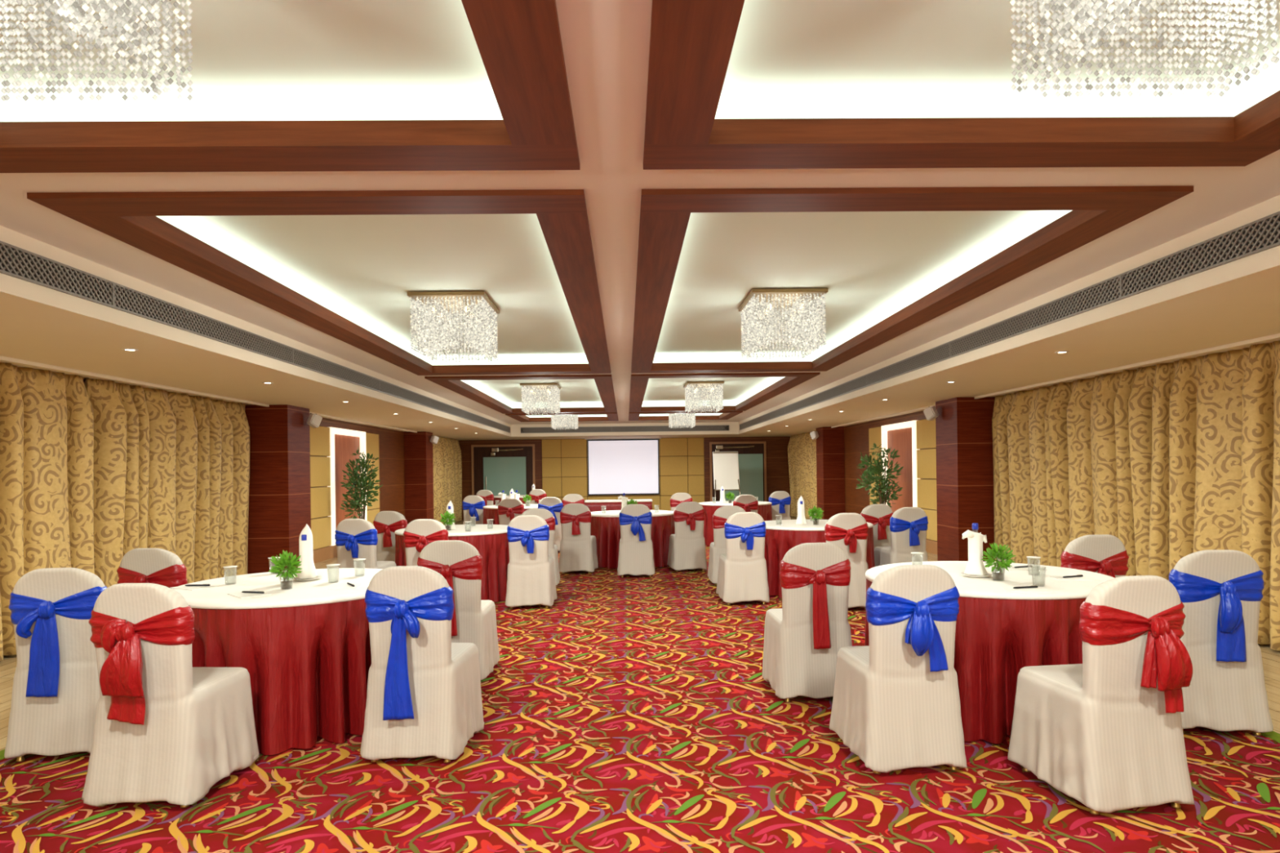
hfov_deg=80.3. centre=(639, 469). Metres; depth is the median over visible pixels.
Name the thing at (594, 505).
head table
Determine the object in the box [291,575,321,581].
plate
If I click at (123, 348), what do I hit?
recessed light
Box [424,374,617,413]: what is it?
trim
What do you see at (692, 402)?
chandelier
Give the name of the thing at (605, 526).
banquet table
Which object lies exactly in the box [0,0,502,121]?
ceiling
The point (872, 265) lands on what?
ceiling
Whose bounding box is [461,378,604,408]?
ceiling
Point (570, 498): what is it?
banquet chair
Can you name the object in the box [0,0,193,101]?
chandelier
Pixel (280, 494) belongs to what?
pillar
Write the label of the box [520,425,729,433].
ceiling vent
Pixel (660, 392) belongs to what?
ceiling
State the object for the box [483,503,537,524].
banquet table
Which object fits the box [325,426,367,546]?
trim
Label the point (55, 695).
banquet chair
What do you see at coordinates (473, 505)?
banquet chair
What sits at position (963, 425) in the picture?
pillar
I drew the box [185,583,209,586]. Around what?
ballpoint pen
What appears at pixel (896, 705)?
banquet chair
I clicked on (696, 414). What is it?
light
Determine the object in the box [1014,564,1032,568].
ballpoint pen
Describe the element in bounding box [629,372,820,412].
trim
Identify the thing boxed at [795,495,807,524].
water bottle
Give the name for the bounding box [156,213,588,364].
ceiling
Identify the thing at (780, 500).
banquet chair
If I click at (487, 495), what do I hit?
banquet chair
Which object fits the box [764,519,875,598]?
banquet table
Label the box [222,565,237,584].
water glass
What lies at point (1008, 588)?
notepad
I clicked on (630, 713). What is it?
carpet
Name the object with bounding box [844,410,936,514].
wall
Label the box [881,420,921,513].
door
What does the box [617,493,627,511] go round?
water bottle
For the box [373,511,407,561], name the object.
banquet chair
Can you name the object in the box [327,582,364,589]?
notepad
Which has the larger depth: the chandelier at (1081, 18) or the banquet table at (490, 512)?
the banquet table at (490, 512)
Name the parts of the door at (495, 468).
glass pane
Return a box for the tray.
[714,488,740,490]
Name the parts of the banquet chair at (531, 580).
sash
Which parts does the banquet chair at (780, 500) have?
sash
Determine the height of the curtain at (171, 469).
2.280 m
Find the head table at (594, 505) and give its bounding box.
[584,499,652,511]
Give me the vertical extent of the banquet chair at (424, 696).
0.949 m
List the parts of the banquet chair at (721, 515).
sash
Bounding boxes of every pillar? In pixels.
[244,404,311,573]
[404,431,433,524]
[816,426,844,519]
[935,396,995,561]
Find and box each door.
[471,444,535,496]
[709,441,766,502]
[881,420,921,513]
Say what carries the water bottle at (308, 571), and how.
on the plate at (318, 576)
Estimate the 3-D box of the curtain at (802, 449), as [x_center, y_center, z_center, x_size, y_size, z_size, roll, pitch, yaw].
[4.383,0.189,19.734,0.334,2.280,4.080,-1,0,-1]
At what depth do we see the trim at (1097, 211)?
3.80 m
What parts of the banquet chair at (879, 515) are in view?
sash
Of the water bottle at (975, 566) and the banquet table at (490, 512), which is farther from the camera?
the banquet table at (490, 512)
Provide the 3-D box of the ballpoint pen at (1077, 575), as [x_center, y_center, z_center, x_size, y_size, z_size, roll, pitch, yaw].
[2.415,0.598,4.235,0.141,0.012,0.010,-1,0,-18]
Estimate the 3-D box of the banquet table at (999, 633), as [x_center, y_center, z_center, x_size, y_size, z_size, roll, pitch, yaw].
[2.021,0.994,4.417,1.391,0.760,1.396,-1,0,-38]
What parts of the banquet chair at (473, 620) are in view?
sash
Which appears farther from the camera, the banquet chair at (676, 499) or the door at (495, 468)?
the door at (495, 468)
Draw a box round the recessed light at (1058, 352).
[1054,351,1069,353]
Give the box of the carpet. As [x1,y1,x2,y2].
[0,545,1279,852]
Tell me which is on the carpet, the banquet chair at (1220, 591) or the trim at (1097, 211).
the banquet chair at (1220, 591)
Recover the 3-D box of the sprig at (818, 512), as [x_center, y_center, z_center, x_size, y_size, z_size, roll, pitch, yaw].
[1.941,0.506,8.365,0.180,0.218,0.169,-1,0,-1]
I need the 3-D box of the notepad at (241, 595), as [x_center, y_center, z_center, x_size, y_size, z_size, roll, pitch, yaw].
[-2.078,0.665,4.032,0.210,0.004,0.150,-1,0,44]
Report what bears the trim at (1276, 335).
attached to the ceiling at (1237, 300)
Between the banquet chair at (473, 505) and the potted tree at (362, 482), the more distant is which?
the banquet chair at (473, 505)
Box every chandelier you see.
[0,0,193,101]
[407,290,499,362]
[520,382,560,414]
[551,414,577,429]
[668,413,695,428]
[684,381,724,413]
[738,288,827,359]
[1009,0,1279,97]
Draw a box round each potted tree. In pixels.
[339,446,382,519]
[856,442,903,507]
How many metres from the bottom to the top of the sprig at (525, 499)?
0.218 m
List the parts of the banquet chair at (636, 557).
sash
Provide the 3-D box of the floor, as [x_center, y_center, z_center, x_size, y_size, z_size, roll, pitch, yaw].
[-0.157,1.436,9.298,10.100,0.052,25.400,-1,0,-1]
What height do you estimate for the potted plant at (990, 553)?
0.210 m
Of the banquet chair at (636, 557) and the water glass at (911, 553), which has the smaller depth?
the water glass at (911, 553)
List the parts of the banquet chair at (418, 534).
sash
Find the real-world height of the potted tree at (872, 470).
1.807 m
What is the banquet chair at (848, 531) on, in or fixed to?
on the carpet
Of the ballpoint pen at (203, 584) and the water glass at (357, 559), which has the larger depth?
the water glass at (357, 559)
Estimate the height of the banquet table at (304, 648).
0.760 m
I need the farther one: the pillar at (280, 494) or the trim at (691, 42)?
the pillar at (280, 494)
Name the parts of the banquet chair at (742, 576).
sash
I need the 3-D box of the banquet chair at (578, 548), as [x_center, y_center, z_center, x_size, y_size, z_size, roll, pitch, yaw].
[-0.849,0.936,10.455,0.497,0.949,0.648,-1,0,5]
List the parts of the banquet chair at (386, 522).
sash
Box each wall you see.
[310,417,404,519]
[458,436,790,519]
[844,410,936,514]
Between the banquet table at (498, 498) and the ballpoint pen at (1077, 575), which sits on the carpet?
the banquet table at (498, 498)
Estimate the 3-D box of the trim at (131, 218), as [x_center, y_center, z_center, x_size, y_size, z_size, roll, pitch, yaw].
[-1.489,-1.217,6.318,2.376,0.092,6.114,-1,0,-1]
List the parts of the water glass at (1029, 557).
paper lid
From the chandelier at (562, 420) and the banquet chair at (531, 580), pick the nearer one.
the banquet chair at (531, 580)
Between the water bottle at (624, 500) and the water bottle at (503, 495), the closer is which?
the water bottle at (624, 500)
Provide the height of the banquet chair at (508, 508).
0.949 m
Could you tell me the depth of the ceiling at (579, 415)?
18.57 m
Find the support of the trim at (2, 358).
attached to the ceiling at (1237, 300)
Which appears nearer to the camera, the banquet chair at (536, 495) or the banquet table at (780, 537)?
the banquet table at (780, 537)
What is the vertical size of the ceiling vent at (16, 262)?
0.150 m
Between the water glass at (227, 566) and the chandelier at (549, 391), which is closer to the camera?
the water glass at (227, 566)
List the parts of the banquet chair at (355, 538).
sash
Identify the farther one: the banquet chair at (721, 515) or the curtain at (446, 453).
the curtain at (446, 453)
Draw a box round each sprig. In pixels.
[440,511,455,529]
[522,494,532,506]
[626,498,637,504]
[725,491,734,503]
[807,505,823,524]
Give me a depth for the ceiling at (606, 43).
3.28 m
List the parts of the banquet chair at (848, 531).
sash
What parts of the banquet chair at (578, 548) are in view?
sash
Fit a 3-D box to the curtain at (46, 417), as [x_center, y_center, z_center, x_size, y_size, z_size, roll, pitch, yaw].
[-4.907,0.308,2.083,0.320,2.280,9.550,-1,0,-1]
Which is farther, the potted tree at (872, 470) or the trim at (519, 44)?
the potted tree at (872, 470)
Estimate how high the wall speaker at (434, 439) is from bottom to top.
0.210 m
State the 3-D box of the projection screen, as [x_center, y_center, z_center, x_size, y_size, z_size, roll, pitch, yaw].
[-0.477,-0.067,21.885,2.200,1.640,0.100,-1,0,-1]
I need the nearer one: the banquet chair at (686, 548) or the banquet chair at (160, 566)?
the banquet chair at (160, 566)
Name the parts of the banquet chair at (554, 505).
sash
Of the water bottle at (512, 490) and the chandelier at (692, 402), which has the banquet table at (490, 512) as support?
the water bottle at (512, 490)
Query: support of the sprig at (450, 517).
on the banquet table at (491, 541)
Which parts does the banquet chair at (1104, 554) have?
sash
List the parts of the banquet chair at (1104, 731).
leg, sash, leg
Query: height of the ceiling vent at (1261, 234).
0.150 m
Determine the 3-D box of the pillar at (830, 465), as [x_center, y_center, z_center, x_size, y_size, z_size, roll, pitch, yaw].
[4.414,0.200,17.286,0.630,2.304,0.600,-1,0,-1]
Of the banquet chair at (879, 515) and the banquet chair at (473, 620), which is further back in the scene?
the banquet chair at (879, 515)
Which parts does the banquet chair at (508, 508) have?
sash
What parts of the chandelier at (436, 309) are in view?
ceiling plate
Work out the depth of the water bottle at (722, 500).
13.90 m
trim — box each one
[0,0,580,173]
[0,355,417,432]
[26,189,611,375]
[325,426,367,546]
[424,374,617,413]
[505,412,617,422]
[628,411,742,421]
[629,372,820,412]
[631,186,1193,373]
[643,0,1279,169]
[831,333,1279,427]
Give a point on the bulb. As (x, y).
(465, 302)
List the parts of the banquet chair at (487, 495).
sash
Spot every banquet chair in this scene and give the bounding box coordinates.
[4,567,106,762]
[81,582,259,808]
[116,548,187,587]
[334,518,396,568]
[360,566,484,763]
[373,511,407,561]
[403,519,448,566]
[417,540,499,679]
[462,495,485,524]
[475,489,493,506]
[497,497,524,524]
[505,515,556,608]
[521,508,559,585]
[528,488,546,503]
[537,497,563,551]
[558,503,598,573]
[561,493,584,506]
[617,504,654,577]
[666,502,706,572]
[670,492,692,511]
[707,506,745,585]
[715,511,769,604]
[733,494,758,513]
[762,542,852,702]
[768,491,791,520]
[824,512,868,609]
[829,564,967,774]
[859,503,893,549]
[874,506,928,566]
[1008,575,1195,815]
[1060,534,1128,577]
[1168,550,1273,736]
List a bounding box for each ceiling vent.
[0,240,510,432]
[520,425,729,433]
[739,211,1279,430]
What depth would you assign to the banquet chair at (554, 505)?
12.82 m
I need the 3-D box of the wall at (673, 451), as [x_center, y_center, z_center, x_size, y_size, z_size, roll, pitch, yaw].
[-0.415,-0.065,22.046,10.100,3.060,0.200,-1,0,-1]
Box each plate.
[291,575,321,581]
[960,572,991,577]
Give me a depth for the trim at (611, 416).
17.79 m
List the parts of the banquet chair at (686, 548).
sash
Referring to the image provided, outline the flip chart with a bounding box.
[712,451,740,501]
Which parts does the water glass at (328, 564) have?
paper lid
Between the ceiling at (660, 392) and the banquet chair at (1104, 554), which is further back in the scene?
the ceiling at (660, 392)
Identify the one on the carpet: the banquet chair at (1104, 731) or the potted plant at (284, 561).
the banquet chair at (1104, 731)
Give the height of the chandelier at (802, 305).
0.458 m
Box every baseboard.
[313,545,337,563]
[925,538,937,555]
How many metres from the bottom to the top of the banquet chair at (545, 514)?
0.949 m
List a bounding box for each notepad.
[169,583,217,591]
[226,590,271,598]
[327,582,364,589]
[1001,586,1053,592]
[1004,566,1047,570]
[1049,576,1100,581]
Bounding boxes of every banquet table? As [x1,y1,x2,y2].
[172,568,382,755]
[394,524,509,602]
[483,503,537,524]
[493,494,529,505]
[590,510,675,568]
[698,501,772,546]
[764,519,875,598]
[864,560,1114,744]
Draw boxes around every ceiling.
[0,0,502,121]
[0,0,1279,424]
[0,195,1279,440]
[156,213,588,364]
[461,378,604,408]
[526,414,607,417]
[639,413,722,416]
[641,377,784,406]
[653,209,1072,363]
[714,0,1279,119]
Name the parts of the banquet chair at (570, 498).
sash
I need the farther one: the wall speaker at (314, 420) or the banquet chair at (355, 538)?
the wall speaker at (314, 420)
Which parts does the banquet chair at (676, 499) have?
sash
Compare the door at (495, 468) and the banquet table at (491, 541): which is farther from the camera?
the door at (495, 468)
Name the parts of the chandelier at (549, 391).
ceiling plate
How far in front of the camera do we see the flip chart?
19.71 m
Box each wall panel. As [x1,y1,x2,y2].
[309,425,379,550]
[868,418,937,541]
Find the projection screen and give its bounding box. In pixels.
[585,437,661,495]
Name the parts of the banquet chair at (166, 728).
sash, leg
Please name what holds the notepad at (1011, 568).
on the banquet table at (999, 633)
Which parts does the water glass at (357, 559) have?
paper lid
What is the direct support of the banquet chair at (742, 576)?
on the carpet
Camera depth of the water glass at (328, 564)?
4.43 m
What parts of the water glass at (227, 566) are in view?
paper lid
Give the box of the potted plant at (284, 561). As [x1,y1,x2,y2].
[268,550,302,589]
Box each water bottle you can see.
[295,524,318,578]
[444,500,456,529]
[497,490,506,500]
[509,488,514,497]
[511,490,519,499]
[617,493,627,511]
[719,485,725,502]
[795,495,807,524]
[961,523,988,575]
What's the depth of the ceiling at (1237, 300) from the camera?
5.86 m
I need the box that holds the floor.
[0,515,1279,751]
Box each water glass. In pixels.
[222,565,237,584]
[326,564,340,582]
[352,558,365,576]
[911,552,924,561]
[1026,555,1040,575]
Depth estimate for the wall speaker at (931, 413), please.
10.54 m
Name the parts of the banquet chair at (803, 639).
sash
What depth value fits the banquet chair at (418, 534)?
7.24 m
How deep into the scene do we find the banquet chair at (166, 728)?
3.18 m
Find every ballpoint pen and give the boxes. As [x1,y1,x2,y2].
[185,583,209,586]
[241,591,264,593]
[1013,585,1037,588]
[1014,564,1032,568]
[1062,574,1083,577]
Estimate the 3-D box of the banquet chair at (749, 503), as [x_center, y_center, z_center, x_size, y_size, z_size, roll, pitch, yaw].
[1.787,0.902,13.016,0.499,0.949,0.648,-1,0,-1]
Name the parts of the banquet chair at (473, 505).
sash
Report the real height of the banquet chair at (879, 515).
0.949 m
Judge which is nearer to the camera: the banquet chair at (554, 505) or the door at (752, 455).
the banquet chair at (554, 505)
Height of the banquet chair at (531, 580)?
0.949 m
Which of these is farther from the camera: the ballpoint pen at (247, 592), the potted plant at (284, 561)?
the potted plant at (284, 561)
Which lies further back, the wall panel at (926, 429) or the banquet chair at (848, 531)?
the wall panel at (926, 429)
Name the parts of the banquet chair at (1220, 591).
sash, leg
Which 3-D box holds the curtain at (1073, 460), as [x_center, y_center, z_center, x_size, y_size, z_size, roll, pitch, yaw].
[4.697,0.185,8.455,0.337,2.280,2.991,-1,0,-1]
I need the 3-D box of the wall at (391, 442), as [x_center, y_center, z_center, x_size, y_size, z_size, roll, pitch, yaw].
[-5.219,0.323,13.664,0.170,2.304,6.280,-1,0,-1]
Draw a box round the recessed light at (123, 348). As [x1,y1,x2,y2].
[120,347,138,351]
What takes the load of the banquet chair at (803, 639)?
on the carpet
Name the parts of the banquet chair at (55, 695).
leg, sash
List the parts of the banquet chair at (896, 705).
sash, leg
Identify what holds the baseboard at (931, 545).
attached to the wall at (855, 436)
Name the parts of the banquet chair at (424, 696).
sash, leg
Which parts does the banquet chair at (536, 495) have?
sash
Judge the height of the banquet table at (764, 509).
0.760 m
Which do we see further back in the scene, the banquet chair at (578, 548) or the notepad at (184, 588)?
the banquet chair at (578, 548)
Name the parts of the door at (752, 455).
glass pane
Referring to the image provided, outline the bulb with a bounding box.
[464,300,469,312]
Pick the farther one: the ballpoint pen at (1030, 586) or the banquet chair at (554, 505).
the banquet chair at (554, 505)
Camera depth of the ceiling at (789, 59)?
2.67 m
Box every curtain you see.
[0,362,94,661]
[84,377,249,587]
[432,435,462,524]
[787,431,817,519]
[991,365,1155,576]
[1148,340,1279,650]
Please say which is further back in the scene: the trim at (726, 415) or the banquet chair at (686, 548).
the trim at (726, 415)
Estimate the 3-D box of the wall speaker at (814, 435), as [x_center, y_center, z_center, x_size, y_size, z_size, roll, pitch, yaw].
[4.003,-0.783,17.301,0.198,0.210,0.182,-1,0,-36]
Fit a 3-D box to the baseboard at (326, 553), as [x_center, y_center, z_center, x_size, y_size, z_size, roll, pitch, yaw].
[-5.151,1.370,13.665,0.080,0.208,6.280,-1,0,-1]
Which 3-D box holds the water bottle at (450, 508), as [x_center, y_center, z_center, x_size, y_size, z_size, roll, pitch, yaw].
[-2.102,0.505,8.400,0.130,0.323,0.134,-1,0,-1]
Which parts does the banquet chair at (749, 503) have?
sash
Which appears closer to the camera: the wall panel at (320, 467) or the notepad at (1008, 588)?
the notepad at (1008, 588)
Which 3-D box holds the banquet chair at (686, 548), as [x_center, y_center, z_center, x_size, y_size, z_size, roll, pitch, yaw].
[0.653,0.917,10.514,0.500,0.949,0.650,-1,0,-6]
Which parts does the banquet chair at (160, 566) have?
sash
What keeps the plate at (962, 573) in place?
on the banquet table at (999, 633)
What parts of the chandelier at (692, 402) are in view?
ceiling plate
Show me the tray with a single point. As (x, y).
(715, 489)
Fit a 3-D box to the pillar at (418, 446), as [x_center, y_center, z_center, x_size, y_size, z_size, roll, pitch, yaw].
[-5.054,0.321,17.108,0.630,2.304,0.600,-1,0,-1]
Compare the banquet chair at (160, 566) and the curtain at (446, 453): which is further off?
the curtain at (446, 453)
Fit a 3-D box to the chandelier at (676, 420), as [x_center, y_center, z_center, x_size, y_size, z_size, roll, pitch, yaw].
[0.959,-1.179,17.371,0.595,0.458,0.720,-1,0,-1]
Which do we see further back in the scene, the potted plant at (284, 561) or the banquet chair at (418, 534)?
the banquet chair at (418, 534)
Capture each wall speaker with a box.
[306,413,322,427]
[430,435,439,444]
[809,430,818,439]
[923,405,938,420]
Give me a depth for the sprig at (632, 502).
11.01 m
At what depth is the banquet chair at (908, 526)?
8.28 m
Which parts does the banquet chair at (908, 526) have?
sash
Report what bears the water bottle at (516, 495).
on the banquet table at (490, 512)
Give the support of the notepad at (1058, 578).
on the banquet table at (999, 633)
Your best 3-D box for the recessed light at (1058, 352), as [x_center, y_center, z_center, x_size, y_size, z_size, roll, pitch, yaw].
[3.375,-0.936,6.065,0.104,0.006,0.104,-1,0,-1]
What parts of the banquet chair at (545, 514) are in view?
sash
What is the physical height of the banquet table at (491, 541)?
0.760 m
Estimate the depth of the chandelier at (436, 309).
5.98 m
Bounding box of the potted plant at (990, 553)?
[981,542,1015,581]
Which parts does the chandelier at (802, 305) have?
ceiling plate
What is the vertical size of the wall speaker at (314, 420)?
0.210 m
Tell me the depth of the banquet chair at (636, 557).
9.80 m
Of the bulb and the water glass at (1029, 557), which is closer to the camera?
the water glass at (1029, 557)
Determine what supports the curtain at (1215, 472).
hanging from the ceiling at (1237, 300)

